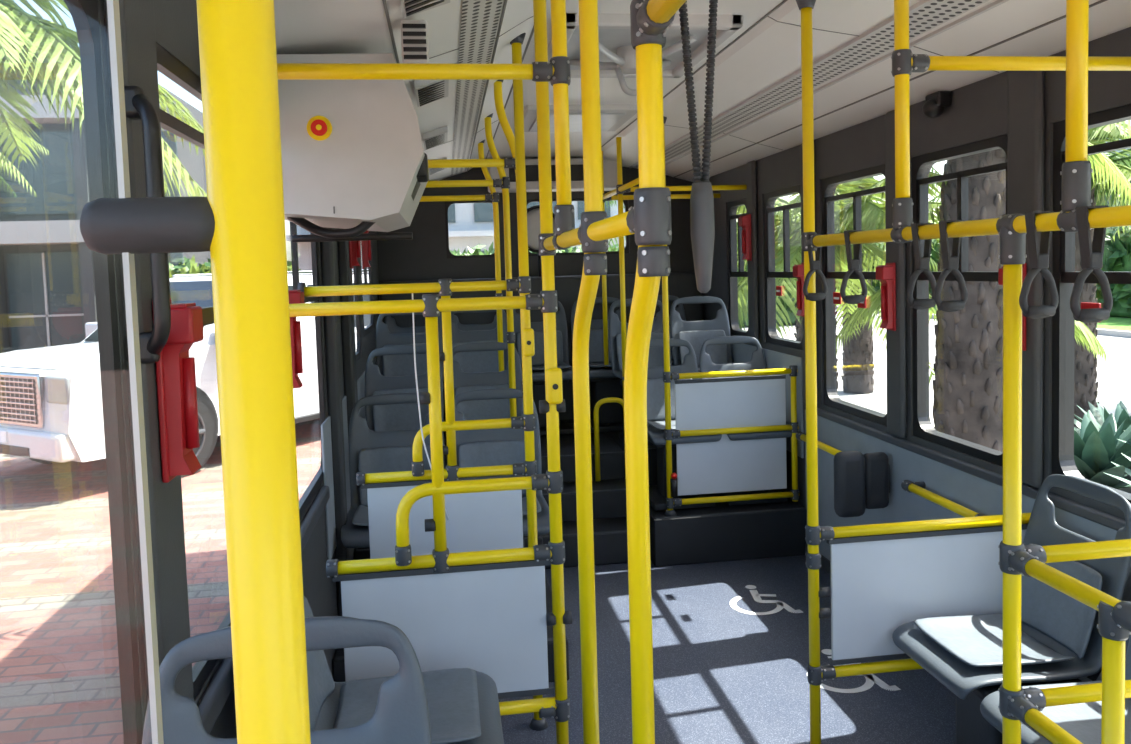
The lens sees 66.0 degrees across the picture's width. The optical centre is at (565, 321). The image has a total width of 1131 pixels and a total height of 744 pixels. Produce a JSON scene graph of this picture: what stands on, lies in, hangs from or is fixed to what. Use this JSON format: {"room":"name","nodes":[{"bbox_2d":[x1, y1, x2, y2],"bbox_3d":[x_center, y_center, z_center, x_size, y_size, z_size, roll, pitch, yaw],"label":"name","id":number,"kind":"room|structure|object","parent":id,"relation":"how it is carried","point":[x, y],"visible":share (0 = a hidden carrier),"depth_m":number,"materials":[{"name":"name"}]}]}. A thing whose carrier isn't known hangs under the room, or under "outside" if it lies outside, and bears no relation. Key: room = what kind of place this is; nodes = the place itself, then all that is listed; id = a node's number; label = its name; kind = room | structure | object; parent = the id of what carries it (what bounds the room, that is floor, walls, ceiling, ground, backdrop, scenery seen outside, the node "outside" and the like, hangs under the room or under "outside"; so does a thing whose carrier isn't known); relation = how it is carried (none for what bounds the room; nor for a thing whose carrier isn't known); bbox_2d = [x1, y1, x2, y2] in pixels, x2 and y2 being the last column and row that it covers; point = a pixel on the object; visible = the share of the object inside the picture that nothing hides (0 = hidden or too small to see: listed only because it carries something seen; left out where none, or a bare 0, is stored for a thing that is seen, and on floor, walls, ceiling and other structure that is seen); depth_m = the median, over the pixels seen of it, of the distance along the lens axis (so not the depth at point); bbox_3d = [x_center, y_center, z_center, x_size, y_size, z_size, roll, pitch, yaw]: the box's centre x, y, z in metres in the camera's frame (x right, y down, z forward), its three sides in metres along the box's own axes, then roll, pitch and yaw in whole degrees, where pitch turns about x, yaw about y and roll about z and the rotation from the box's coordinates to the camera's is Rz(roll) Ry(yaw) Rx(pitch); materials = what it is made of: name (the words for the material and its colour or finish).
{"room":"vehicle interior","nodes":[
{"label":"vehicle interior","id":0,"kind":"room"},
{"bbox_2d":[107,0,163,743],"bbox_3d":[-0.386,0.065,0.425,0.340,1.400,0.024,-2,4,-8],"label":"door edge","id":1,"kind":"object","parent":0,"point":[113,13],"depth_m":0.44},
{"bbox_2d":[98,0,379,738],"bbox_3d":[-0.852,0.368,2.558,0.024,2.360,8.250,-2,4,-8],"label":"wall","id":2,"kind":"structure","parent":0,"point":[176,22],"depth_m":1.78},
{"bbox_2d":[63,0,142,743],"bbox_3d":[-0.516,0.198,0.051,0.020,1.230,2.620,-2,4,-8],"label":"frame","id":3,"kind":"object","parent":2,"relation":"attached to","point":[84,13],"visible":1,"depth_m":1.32,"materials":[{"name":"metal"}]},
{"bbox_2d":[109,85,170,363],"bbox_3d":[-0.649,-0.149,1.345,0.096,0.430,0.044,0,4,24],"label":"handle","id":4,"kind":"object","parent":2,"relation":"attached to","point":[137,106],"visible":0.86,"depth_m":1.32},
{"bbox_2d":[103,0,193,703],"bbox_3d":[-0.685,0.027,1.433,0.030,1.410,0.170,-2,4,-8],"label":"trim","id":5,"kind":"structure","parent":2,"relation":"attached to","point":[137,22],"depth_m":1.39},
{"bbox_2d":[152,298,203,482],"bbox_3d":[-0.636,0.110,1.445,0.060,0.300,0.072,-2,4,-8],"label":"box","id":6,"kind":"object","parent":2,"relation":"attached to","point":[175,370],"visible":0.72,"depth_m":1.42,"materials":[{"name":"red plastic"}]},
{"bbox_2d":[156,43,230,700],"bbox_3d":[-0.786,0.085,1.994,0.020,1.230,0.950,-2,4,-8],"label":"frame","id":7,"kind":"object","parent":2,"relation":"attached to","point":[168,65],"visible":0.02,"depth_m":1.73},
{"bbox_2d":[197,486,329,733],"bbox_3d":[-0.574,1.203,0.956,0.030,0.875,4.890,-2,4,-8],"label":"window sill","id":8,"kind":"structure","parent":2,"relation":"attached to","point":[214,698],"depth_m":1.77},
{"bbox_2d":[288,290,303,387],"bbox_3d":[-0.783,0.048,2.508,0.060,0.300,0.072,-2,4,-8],"label":"box","id":9,"kind":"object","parent":2,"relation":"attached to","point":[295,296],"visible":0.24,"depth_m":2.50,"materials":[{"name":"red plastic"}]},
{"bbox_2d":[290,222,325,518],"bbox_3d":[-0.930,0.025,3.027,0.020,1.230,1.000,-2,4,-8],"label":"frame","id":10,"kind":"object","parent":2,"relation":"attached to","point":[309,493],"visible":0.12,"depth_m":3.45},
{"bbox_2d":[320,227,375,615],"bbox_3d":[-1.140,0.167,4.882,0.050,2.090,3.050,-2,4,-8],"label":"trim","id":11,"kind":"structure","parent":2,"relation":"attached to","point":[335,429],"depth_m":3.61,"materials":[{"name":"black plastic"}]},
{"bbox_2d":[277,53,428,241],"bbox_3d":[-0.670,-0.511,2.776,0.460,0.504,0.768,-2,4,-8],"label":"mechanism","id":12,"kind":"object","parent":2,"relation":"attached to","point":[354,159],"visible":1,"depth_m":2.42,"materials":[{"name":"plastic"}]},
{"bbox_2d":[277,56,570,85],"bbox_3d":[-0.387,-0.560,1.946,0.803,0.070,0.070,-2,4,-8],"label":"handrail","id":13,"kind":"object","parent":2,"relation":"attached to","point":[556,71],"visible":0.9,"depth_m":1.95,"materials":[{"name":"metal"}]},
{"bbox_2d":[376,167,694,422],"bbox_3d":[-0.177,-0.038,6.830,2.620,2.600,0.060,-2,4,-8],"label":"wall","id":14,"kind":"structure","parent":0,"point":[424,256],"depth_m":6.70,"materials":[{"name":"plastic"}]},
{"bbox_2d":[451,0,502,174],"bbox_3d":[-0.251,-0.892,2.568,0.115,0.036,8.050,-2,4,-8],"label":"air vent","id":15,"kind":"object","parent":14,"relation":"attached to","point":[479,18],"depth_m":3.01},
{"bbox_2d":[379,272,703,421],"bbox_3d":[-0.152,0.209,6.713,2.480,1.120,0.195,-2,4,-8],"label":"shelf","id":16,"kind":"object","parent":14,"relation":"attached to","point":[680,284],"visible":0.2,"depth_m":6.62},
{"bbox_2d":[274,0,1130,181],"bbox_3d":[0.359,-0.946,2.650,2.620,0.302,8.250,-2,4,-8],"label":"ceiling","id":17,"kind":"structure","parent":0,"point":[764,54],"depth_m":3.16,"materials":[{"name":"plastic"}]},
{"bbox_2d":[401,20,428,62],"bbox_3d":[-0.403,-0.742,2.334,0.070,0.115,0.108,-2,4,-8],"label":"ceiling air vent","id":18,"kind":"object","parent":17,"relation":"in","point":[414,33],"depth_m":2.29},
{"bbox_2d":[487,158,616,192],"bbox_3d":[-0.088,-1.115,6.613,1.000,0.230,0.250,-2,4,-8],"label":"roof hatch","id":19,"kind":"object","parent":17,"relation":"attached to","point":[531,165],"visible":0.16,"depth_m":6.51,"materials":[{"name":"plastic"}]},
{"bbox_2d":[550,0,574,236],"bbox_3d":[-0.012,-0.570,1.998,0.068,0.760,0.068,-2,4,-8],"label":"pole","id":20,"kind":"object","parent":17,"relation":"hanging from","point":[564,214],"visible":0.8,"depth_m":1.99,"materials":[{"name":"metal"}]},
{"bbox_2d":[524,104,636,131],"bbox_3d":[0.052,-1.129,4.846,0.600,0.050,0.700,-2,4,-8],"label":"roof hatch","id":21,"kind":"object","parent":17,"relation":"attached to","point":[613,116],"visible":0.62,"depth_m":4.65,"materials":[{"name":"plastic"}]},
{"bbox_2d":[547,13,742,95],"bbox_3d":[0.247,-0.959,3.316,0.620,0.212,0.800,-2,4,-8],"label":"roof hatch","id":22,"kind":"object","parent":17,"relation":"attached to","point":[617,56],"visible":0.63,"depth_m":3.20,"materials":[{"name":"plastic"}]},
{"bbox_2d":[630,0,686,49],"bbox_3d":[0.233,-0.579,0.204,0.047,0.535,1.940,-2,4,-8],"label":"handrail","id":23,"kind":"object","parent":17,"relation":"hanging from","point":[650,20],"visible":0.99,"depth_m":1.10,"materials":[{"name":"metal"}]},
{"bbox_2d":[679,0,717,292],"bbox_3d":[0.177,-0.477,1.170,0.119,0.875,0.033,-2,4,3],"label":"grip","id":24,"kind":"object","parent":17,"relation":"hanging from","point":[701,198],"visible":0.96,"depth_m":1.18,"materials":[{"name":"grey rubber"}]},
{"bbox_2d":[892,0,913,229],"bbox_3d":[0.841,-0.601,2.175,0.068,0.760,0.068,-2,4,-8],"label":"pole","id":25,"kind":"object","parent":17,"relation":"hanging from","point":[902,205],"visible":0.91,"depth_m":2.17,"materials":[{"name":"metal"}]},
{"bbox_2d":[813,205,1130,246],"bbox_3d":[0.940,-0.549,1.467,0.068,0.782,2.574,-2,4,-8],"label":"handrail","id":26,"kind":"object","parent":17,"relation":"hanging from","point":[1117,216],"visible":0.78,"depth_m":1.82,"materials":[{"name":"metal"}]},
{"bbox_2d":[906,223,935,309],"bbox_3d":[0.867,-0.135,2.115,0.081,0.209,0.028,-2,4,-8],"label":"handle","id":27,"kind":"object","parent":26,"relation":"hanging from","point":[922,264],"visible":0.9,"depth_m":2.11,"materials":[{"name":"plastic"}]},
{"bbox_2d":[934,220,967,311],"bbox_3d":[0.884,-0.128,1.996,0.081,0.209,0.028,-2,4,-8],"label":"handle","id":28,"kind":"object","parent":26,"relation":"hanging from","point":[950,263],"visible":0.98,"depth_m":1.99,"materials":[{"name":"plastic"}]},
{"bbox_2d":[1019,211,1058,318],"bbox_3d":[0.925,-0.111,1.700,0.081,0.209,0.028,-2,4,-8],"label":"handle","id":29,"kind":"object","parent":26,"relation":"hanging from","point":[1038,260],"visible":0.98,"depth_m":1.70,"materials":[{"name":"plastic"}]},
{"bbox_2d":[1070,205,1112,322],"bbox_3d":[0.944,-0.103,1.561,0.081,0.209,0.028,-2,4,-8],"label":"handle","id":30,"kind":"object","parent":26,"relation":"hanging from","point":[1091,256],"visible":0.98,"depth_m":1.56,"materials":[{"name":"plastic"}]},
{"bbox_2d":[1060,0,1092,212],"bbox_3d":[0.925,-0.566,1.572,0.068,0.760,0.068,-2,4,-8],"label":"pole","id":31,"kind":"object","parent":17,"relation":"hanging from","point":[1076,171],"visible":0.89,"depth_m":1.57,"materials":[{"name":"metal"}]},
{"bbox_2d":[499,555,955,743],"bbox_3d":[0.433,1.527,2.803,2.620,0.060,8.370,-2,4,-8],"label":"floor","id":32,"kind":"structure","parent":0,"point":[722,674],"depth_m":3.53,"materials":[{"name":"plastic"}]},
{"bbox_2d":[80,0,310,743],"bbox_3d":[-0.170,0.489,0.480,0.115,2.335,0.072,-2,4,-8],"label":"pole","id":33,"kind":"object","parent":32,"relation":"on","point":[240,220],"visible":1,"depth_m":0.44,"materials":[{"name":"yellow metal"}]},
{"bbox_2d":[444,431,446,468],"bbox_3d":[-0.789,1.090,5.880,0.935,0.504,1.320,-2,4,-8],"label":"platform","id":34,"kind":"object","parent":32,"relation":"on","point":[445,456],"visible":0.02,"depth_m":5.56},
{"bbox_2d":[375,312,443,388],"bbox_3d":[-0.990,0.391,5.510,0.433,0.947,0.558,-2,4,-8],"label":"passenger seat","id":35,"kind":"object","parent":34,"relation":"on","point":[389,365],"visible":0.18,"depth_m":5.68,"materials":[{"name":"plastic"}]},
{"bbox_2d":[420,140,503,370],"bbox_3d":[-0.809,-0.133,5.391,0.866,1.995,0.072,-2,4,-8],"label":"pole","id":36,"kind":"object","parent":34,"relation":"on","point":[494,196],"visible":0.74,"depth_m":5.40,"materials":[{"name":"metal"}]},
{"bbox_2d":[451,309,507,372],"bbox_3d":[-0.545,0.373,5.571,0.433,0.947,0.558,-2,4,-8],"label":"passenger seat","id":37,"kind":"object","parent":34,"relation":"on","point":[476,361],"visible":0.16,"depth_m":5.75,"materials":[{"name":"plastic"}]},
{"bbox_2d":[354,535,542,559],"bbox_3d":[-0.634,1.243,4.787,0.935,0.324,0.900,-2,4,-8],"label":"platform","id":38,"kind":"object","parent":32,"relation":"on","point":[359,554],"visible":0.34,"depth_m":4.28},
{"bbox_2d":[365,345,444,444],"bbox_3d":[-0.865,0.620,4.661,0.433,0.947,0.558,-2,4,-8],"label":"passenger seat","id":39,"kind":"object","parent":38,"relation":"on","point":[392,417],"visible":0.33,"depth_m":4.83,"materials":[{"name":"plastic"}]},
{"bbox_2d":[425,113,516,417],"bbox_3d":[-0.683,0.009,4.507,0.866,2.175,0.072,-2,4,-8],"label":"pole","id":40,"kind":"object","parent":38,"relation":"on","point":[503,182],"visible":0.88,"depth_m":4.51,"materials":[{"name":"metal"}]},
{"bbox_2d":[452,342,522,419],"bbox_3d":[-0.420,0.603,4.722,0.433,0.947,0.558,-2,4,-8],"label":"passenger seat","id":41,"kind":"object","parent":38,"relation":"on","point":[463,382],"visible":0.29,"depth_m":4.91,"materials":[{"name":"plastic"}]},
{"bbox_2d":[332,574,568,681],"bbox_3d":[-0.509,1.369,3.912,0.935,0.174,0.880,-2,4,-8],"label":"platform","id":42,"kind":"object","parent":32,"relation":"on","point":[338,662],"visible":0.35,"depth_m":3.53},
{"bbox_2d":[341,393,444,548],"bbox_3d":[-0.741,0.820,3.810,0.433,0.947,0.558,-2,4,-8],"label":"passenger seat","id":43,"kind":"object","parent":42,"relation":"on","point":[370,451],"visible":0.4,"depth_m":3.98,"materials":[{"name":"plastic"}]},
{"bbox_2d":[428,80,526,500],"bbox_3d":[-0.564,0.132,3.671,0.866,2.325,0.072,-2,4,-8],"label":"pole","id":44,"kind":"object","parent":42,"relation":"on","point":[507,162],"visible":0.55,"depth_m":3.64,"materials":[{"name":"metal"}]},
{"bbox_2d":[454,388,549,611],"bbox_3d":[-0.296,0.802,3.871,0.433,0.947,0.558,-2,4,-8],"label":"passenger seat","id":45,"kind":"object","parent":42,"relation":"on","point":[499,446],"visible":0.36,"depth_m":4.05,"materials":[{"name":"plastic"}]},
{"bbox_2d":[506,33,547,730],"bbox_3d":[-0.149,0.239,3.122,0.100,2.505,0.084,-2,4,-8],"label":"pole","id":46,"kind":"object","parent":32,"relation":"on","point":[538,724],"depth_m":3.09,"materials":[{"name":"metal"}]},
{"bbox_2d":[297,279,526,558],"bbox_3d":[-0.515,0.433,3.080,0.781,1.170,0.068,-2,4,-7],"label":"wall","id":47,"kind":"structure","parent":46,"relation":"attached to","point":[479,521],"depth_m":3.09,"materials":[{"name":"metal"}]},
{"bbox_2d":[525,0,571,743],"bbox_3d":[-0.048,0.281,2.392,0.100,2.505,0.100,-2,4,-8],"label":"pole","id":48,"kind":"object","parent":32,"relation":"on","point":[558,617],"depth_m":2.39,"materials":[{"name":"metal"}]},
{"bbox_2d":[289,294,556,715],"bbox_3d":[-0.414,0.517,2.361,0.781,1.185,0.068,-2,4,-7],"label":"wall","id":49,"kind":"structure","parent":48,"relation":"attached to","point":[481,611],"depth_m":2.38,"materials":[{"name":"metal"}]},
{"bbox_2d":[540,423,624,481],"bbox_3d":[-0.010,1.055,6.062,0.650,0.504,1.170,-2,4,-8],"label":"step","id":50,"kind":"structure","parent":32,"relation":"on","point":[612,457],"depth_m":5.51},
{"bbox_2d":[513,301,572,435],"bbox_3d":[-0.163,0.316,6.308,0.433,0.947,0.558,-2,4,-8],"label":"passenger seat","id":51,"kind":"object","parent":50,"relation":"on","point":[538,363],"visible":0.37,"depth_m":6.45,"materials":[{"name":"plastic"}]},
{"bbox_2d":[541,517,627,568],"bbox_3d":[0.137,1.274,5.048,0.650,0.184,0.300,-2,4,-8],"label":"step","id":52,"kind":"structure","parent":32,"relation":"on","point":[610,534],"depth_m":4.92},
{"bbox_2d":[542,478,626,520],"bbox_3d":[0.093,1.177,5.340,0.650,0.344,0.300,-2,4,-8],"label":"step","id":53,"kind":"structure","parent":32,"relation":"on","point":[609,495],"depth_m":5.21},
{"bbox_2d":[572,0,607,743],"bbox_3d":[0.054,0.317,1.766,0.072,2.505,0.290,-2,4,-8],"label":"pole","id":54,"kind":"object","parent":32,"relation":"on","point":[595,260],"visible":0.96,"depth_m":1.83,"materials":[{"name":"metal"}]},
{"bbox_2d":[543,206,634,250],"bbox_3d":[0.034,-0.176,1.774,0.044,0.044,1.220,-2,4,-8],"label":"handrail","id":55,"kind":"object","parent":54,"relation":"attached to","point":[622,224],"visible":0.43,"depth_m":1.49,"materials":[{"name":"metal"}]},
{"bbox_2d":[605,431,656,484],"bbox_3d":[0.757,1.024,6.191,0.895,0.504,1.120,-2,4,-8],"label":"platform","id":56,"kind":"object","parent":32,"relation":"on","point":[652,450],"visible":0.02,"depth_m":5.60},
{"bbox_2d":[571,297,626,432],"bbox_3d":[0.293,0.299,6.370,0.433,0.947,0.558,-2,4,-8],"label":"passenger seat","id":57,"kind":"object","parent":56,"relation":"on","point":[604,384],"visible":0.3,"depth_m":6.28,"materials":[{"name":"plastic"}]},
{"bbox_2d":[608,299,670,445],"bbox_3d":[0.546,0.323,5.851,0.433,0.947,0.558,-2,4,-8],"label":"passenger seat","id":58,"kind":"object","parent":56,"relation":"on","point":[656,354],"visible":0.38,"depth_m":6.02,"materials":[{"name":"plastic"}]},
{"bbox_2d":[602,137,746,448],"bbox_3d":[0.783,-0.194,5.652,0.906,2.000,1.386,-2,4,-8],"label":"pole","id":59,"kind":"object","parent":56,"relation":"on","point":[620,189],"visible":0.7,"depth_m":5.61,"materials":[{"name":"metal"}]},
{"bbox_2d":[670,296,732,378],"bbox_3d":[0.982,0.306,5.910,0.433,0.947,0.558,-2,4,-8],"label":"passenger seat","id":60,"kind":"object","parent":56,"relation":"on","point":[695,333],"visible":0.47,"depth_m":6.09,"materials":[{"name":"plastic"}]},
{"bbox_2d":[624,44,671,743],"bbox_3d":[0.122,0.346,1.272,0.072,2.505,0.210,-2,4,-8],"label":"pole","id":61,"kind":"object","parent":32,"relation":"on","point":[652,200],"visible":1,"depth_m":1.29,"materials":[{"name":"metal"}]},
{"bbox_2d":[649,485,806,566],"bbox_3d":[0.888,1.192,5.274,0.895,0.274,0.750,-2,4,-8],"label":"platform","id":62,"kind":"object","parent":32,"relation":"on","point":[722,532],"visible":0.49,"depth_m":4.91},
{"bbox_2d":[647,339,721,510],"bbox_3d":[0.649,0.593,5.173,0.433,0.947,0.558,-2,4,-8],"label":"passenger seat","id":63,"kind":"object","parent":62,"relation":"on","point":[655,384],"visible":0.43,"depth_m":5.22,"materials":[{"name":"plastic"}]},
{"bbox_2d":[699,336,791,505],"bbox_3d":[1.085,0.576,5.232,0.433,0.947,0.558,-2,4,-8],"label":"passenger seat","id":64,"kind":"object","parent":62,"relation":"on","point":[757,361],"visible":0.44,"depth_m":5.42,"materials":[{"name":"plastic"}]},
{"bbox_2d":[796,0,835,743],"bbox_3d":[0.805,0.234,2.780,0.100,2.500,0.100,-2,4,-8],"label":"pole","id":65,"kind":"object","parent":32,"relation":"on","point":[815,669],"visible":0.91,"depth_m":2.78,"materials":[{"name":"metal"}]},
{"bbox_2d":[820,513,1030,677],"bbox_3d":[1.225,0.904,2.892,0.840,0.500,0.035,-2,4,-8],"label":"wall","id":66,"kind":"structure","parent":65,"relation":"attached to","point":[885,577],"depth_m":2.87,"materials":[{"name":"plastic"}]},
{"bbox_2d":[892,474,1130,743],"bbox_3d":[1.361,0.972,2.672,0.558,0.947,0.433,-2,4,-8],"label":"passenger seat","id":67,"kind":"object","parent":32,"relation":"on","point":[1061,640],"visible":0.8,"depth_m":2.64,"materials":[{"name":"plastic"}]},
{"bbox_2d":[998,226,1046,743],"bbox_3d":[0.954,0.671,1.815,0.100,1.740,0.101,-2,4,-8],"label":"pole","id":68,"kind":"object","parent":32,"relation":"on","point":[1015,701],"visible":0.84,"depth_m":1.79,"materials":[{"name":"metal"}]},
{"bbox_2d":[980,634,1130,743],"bbox_3d":[1.426,0.999,2.208,0.558,0.947,0.433,-2,4,-8],"label":"passenger seat","id":69,"kind":"object","parent":32,"relation":"on","point":[1083,721],"visible":0.38,"depth_m":2.23,"materials":[{"name":"plastic"}]},
{"bbox_2d":[1025,539,1130,743],"bbox_3d":[1.402,1.004,1.536,0.886,1.083,0.809,-2,4,-8],"label":"guard rail","id":70,"kind":"object","parent":32,"relation":"on","point":[1114,626],"visible":0.91,"depth_m":1.64,"materials":[{"name":"metal"}]},
{"bbox_3d":[-0.314,1.492,1.626,0.695,0.200,1.530,-2,4,-8],"label":"wheel arch cover","id":71,"kind":"object","parent":32,"relation":"on","visible":0},
{"bbox_2d":[142,616,431,743],"bbox_3d":[-0.381,0.951,1.117,0.433,0.947,0.558,-2,4,-8],"label":"passenger seat","id":72,"kind":"object","parent":71,"relation":"on","point":[401,714],"visible":0.84,"depth_m":1.35,"materials":[{"name":"plastic"}]},
{"bbox_2d":[303,595,503,743],"bbox_3d":[-0.427,0.898,1.995,0.558,0.947,0.433,-2,4,-8],"label":"passenger seat","id":73,"kind":"object","parent":71,"relation":"on","point":[463,703],"visible":0.3,"depth_m":2.06,"materials":[{"name":"plastic"}]},
{"bbox_2d":[662,116,798,515],"bbox_3d":[0.920,-0.031,4.893,0.799,2.220,0.084,-2,4,-8],"label":"wall","id":74,"kind":"structure","parent":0,"point":[733,404],"depth_m":4.95,"materials":[{"name":"plastic"}]},
{"bbox_2d":[634,0,988,166],"bbox_3d":[1.149,-0.966,2.758,0.135,0.023,8.050,-2,4,-8],"label":"trim","id":75,"kind":"structure","parent":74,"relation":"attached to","point":[935,13],"depth_m":3.33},
{"bbox_2d":[701,27,1130,519],"bbox_3d":[1.664,0.271,2.901,0.060,2.360,8.250,-2,4,-8],"label":"wall","id":76,"kind":"structure","parent":0,"point":[977,111],"depth_m":3.70,"materials":[{"name":"plastic"}]},
{"bbox_2d":[727,198,748,335],"bbox_3d":[1.222,-0.370,6.013,0.055,0.940,0.440,-2,4,-8],"label":"frame","id":77,"kind":"object","parent":76,"relation":"attached to","point":[732,207],"visible":0.62,"depth_m":6.17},
{"bbox_2d":[746,160,759,341],"bbox_3d":[1.214,-0.447,5.644,0.035,1.180,0.140,-2,4,-8],"label":"trim","id":78,"kind":"structure","parent":76,"relation":"attached to","point":[751,167],"depth_m":5.60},
{"bbox_2d":[731,344,803,457],"bbox_3d":[1.230,0.441,5.859,0.012,0.580,1.800,-2,4,-8],"label":"trim","id":79,"kind":"structure","parent":76,"relation":"attached to","point":[741,353],"depth_m":5.17,"materials":[{"name":"plastic"}]},
{"bbox_2d":[764,185,802,349],"bbox_3d":[1.333,-0.324,5.213,0.055,0.940,0.620,-2,4,-8],"label":"frame","id":80,"kind":"object","parent":76,"relation":"attached to","point":[770,198],"visible":0.61,"depth_m":5.45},
{"bbox_2d":[821,164,886,425],"bbox_3d":[1.462,-0.137,4.326,0.055,1.210,0.730,-2,4,-8],"label":"frame","id":81,"kind":"object","parent":76,"relation":"attached to","point":[828,185],"visible":0.48,"depth_m":4.61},
{"bbox_2d":[834,451,889,516],"bbox_3d":[1.351,0.726,3.956,0.290,0.300,0.130,-2,4,-8],"label":"backrest","id":82,"kind":"object","parent":76,"relation":"attached to","point":[861,481],"visible":1,"depth_m":3.90,"materials":[{"name":"grey rubber"}]},
{"bbox_2d":[876,263,895,330],"bbox_3d":[1.421,-0.112,3.862,0.060,0.300,0.072,-2,4,-8],"label":"box","id":83,"kind":"object","parent":76,"relation":"attached to","point":[886,274],"visible":1,"depth_m":3.84,"materials":[{"name":"red plastic"}]},
{"bbox_2d":[796,432,986,516],"bbox_3d":[1.442,0.680,4.006,0.093,0.047,1.700,-2,4,-8],"label":"handrail","id":84,"kind":"object","parent":76,"relation":"attached to","point":[918,488],"visible":0.52,"depth_m":3.56,"materials":[{"name":"metal"}]},
{"bbox_2d":[885,110,906,438],"bbox_3d":[1.467,-0.209,3.862,0.035,1.450,0.140,-2,4,-8],"label":"trim","id":85,"kind":"structure","parent":76,"relation":"attached to","point":[896,350],"depth_m":3.84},
{"bbox_2d":[912,134,1007,466],"bbox_3d":[1.583,-0.086,3.451,0.055,1.210,0.680,-2,4,-8],"label":"frame","id":86,"kind":"object","parent":76,"relation":"attached to","point":[923,428],"visible":0.57,"depth_m":3.65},
{"bbox_2d":[805,408,1130,681],"bbox_3d":[1.786,1.073,1.908,0.030,0.875,6.160,-2,4,-8],"label":"wall panel","id":87,"kind":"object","parent":76,"relation":"attached to","point":[975,488],"depth_m":3.74,"materials":[{"name":"plastic"}]},
{"bbox_2d":[891,49,1130,76],"bbox_3d":[1.249,-0.662,2.228,0.873,0.070,0.070,-2,4,-8],"label":"handrail","id":88,"kind":"object","parent":76,"relation":"attached to","point":[904,61],"visible":0.98,"depth_m":2.19,"materials":[{"name":"metal"}]},
{"bbox_2d":[1007,71,1044,487],"bbox_3d":[1.586,-0.159,3.002,0.035,1.450,0.170,-2,4,-8],"label":"window pillar","id":89,"kind":"structure","parent":76,"relation":"attached to","point":[1026,89],"depth_m":2.96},
{"bbox_2d":[1052,104,1130,503],"bbox_3d":[1.706,-0.035,2.566,0.055,1.210,0.710,-2,4,-8],"label":"frame","id":90,"kind":"object","parent":76,"relation":"attached to","point":[1064,274],"visible":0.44,"depth_m":2.88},
{"label":"outside","id":91,"kind":"structure","parent":0,"visible":0},
{"bbox_2d":[836,289,1130,330],"bbox_3d":[34.939,-0.529,25.046,44.000,0.120,80.000,-2,4,-8],"label":"lawn","id":92,"kind":"structure","parent":91,"point":[1114,323],"depth_m":24.32,"materials":[{"name":"green plant"}]},
{"bbox_2d":[871,226,1130,317],"bbox_3d":[18.416,-1.767,23.613,3.670,3.497,38.512,-2,4,-8],"label":"hedge","id":93,"kind":"object","parent":92,"relation":"on","point":[1117,252],"visible":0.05,"depth_m":26.32,"materials":[{"name":"green plant"}]},
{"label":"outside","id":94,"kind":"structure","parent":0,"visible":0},
{"bbox_2d":[0,418,320,743],"bbox_3d":[-25.238,1.798,16.825,44.440,0.100,80.000,-2,4,-8],"label":"brick pavement","id":95,"kind":"structure","parent":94,"point":[60,676],"depth_m":5.82,"materials":[{"name":"brick"}]},
{"bbox_2d":[0,0,206,196],"bbox_3d":[-3.423,-0.278,4.487,3.187,4.264,3.035,-2,4,0],"label":"palm tree","id":96,"kind":"object","parent":95,"relation":"on","point":[30,44],"visible":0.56,"depth_m":4.71,"materials":[{"name":"green plant"}]},
{"bbox_2d":[0,46,210,352],"bbox_3d":[-19.928,-2.613,24.992,20.100,7.330,12.800,-2,4,-8],"label":"office building","id":97,"kind":"structure","parent":95,"relation":"on","point":[48,297],"depth_m":20.32,"materials":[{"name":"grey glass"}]},
{"bbox_2d":[0,269,370,477],"bbox_3d":[-4.088,0.453,10.805,2.660,2.124,5.657,0,4,30],"label":"car","id":98,"kind":"object","parent":95,"relation":"on","point":[51,408],"visible":0.39,"depth_m":8.37,"materials":[{"name":"white paint"}]},
{"bbox_2d":[286,200,625,274],"bbox_3d":[-3.027,-5.950,46.359,21.200,10.330,10.800,-2,4,-8],"label":"apartment building","id":99,"kind":"structure","parent":95,"relation":"on","point":[470,225],"depth_m":41.52,"materials":[{"name":"white concrete"}]},
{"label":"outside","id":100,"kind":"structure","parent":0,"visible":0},
{"bbox_2d":[742,310,1130,493],"bbox_3d":[4.960,0.635,20.951,16.560,0.100,80.000,-2,4,-8],"label":"concrete pavement","id":101,"kind":"structure","parent":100,"point":[1113,377],"depth_m":14.75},
{"bbox_2d":[737,177,937,384],"bbox_3d":[2.816,-0.275,10.506,3.468,3.139,3.130,0,4,19],"label":"palm tree","id":102,"kind":"object","parent":101,"relation":"on","point":[798,325],"visible":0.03,"depth_m":9.79,"materials":[{"name":"green plant"}]},
{"bbox_2d":[736,171,947,392],"bbox_3d":[2.418,0.031,8.205,2.956,2.838,2.816,-2,4,-8],"label":"palm tree","id":103,"kind":"object","parent":101,"relation":"on","point":[873,213],"visible":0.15,"depth_m":7.72,"materials":[{"name":"green plant"}]},
{"bbox_2d":[841,166,940,393],"bbox_3d":[4.386,-1.439,13.226,3.585,5.029,3.616,-2,4,-8],"label":"palm tree","id":104,"kind":"object","parent":101,"relation":"on","point":[858,366],"visible":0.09,"depth_m":13.11,"materials":[{"name":"green plant"}]},
{"bbox_2d":[792,120,1130,451],"bbox_3d":[3.543,-1.418,7.087,3.516,5.799,3.656,2,5,43],"label":"palm tree","id":105,"kind":"object","parent":101,"relation":"on","point":[968,365],"visible":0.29,"depth_m":6.80,"materials":[{"name":"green plant"}]},
{"bbox_2d":[884,121,1130,428],"bbox_3d":[5.695,-0.786,9.655,3.667,4.091,3.195,-2,4,-8],"label":"palm tree","id":106,"kind":"object","parent":101,"relation":"on","point":[1085,363],"visible":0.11,"depth_m":9.60,"materials":[{"name":"green plant"}]},
{"bbox_2d":[1074,410,1130,488],"bbox_3d":[4.472,1.116,7.437,1.782,0.644,1.847,-5,5,-43],"label":"agave plant","id":107,"kind":"object","parent":101,"relation":"on","point":[1095,449],"visible":0.52,"depth_m":7.19,"materials":[{"name":"green plant"}]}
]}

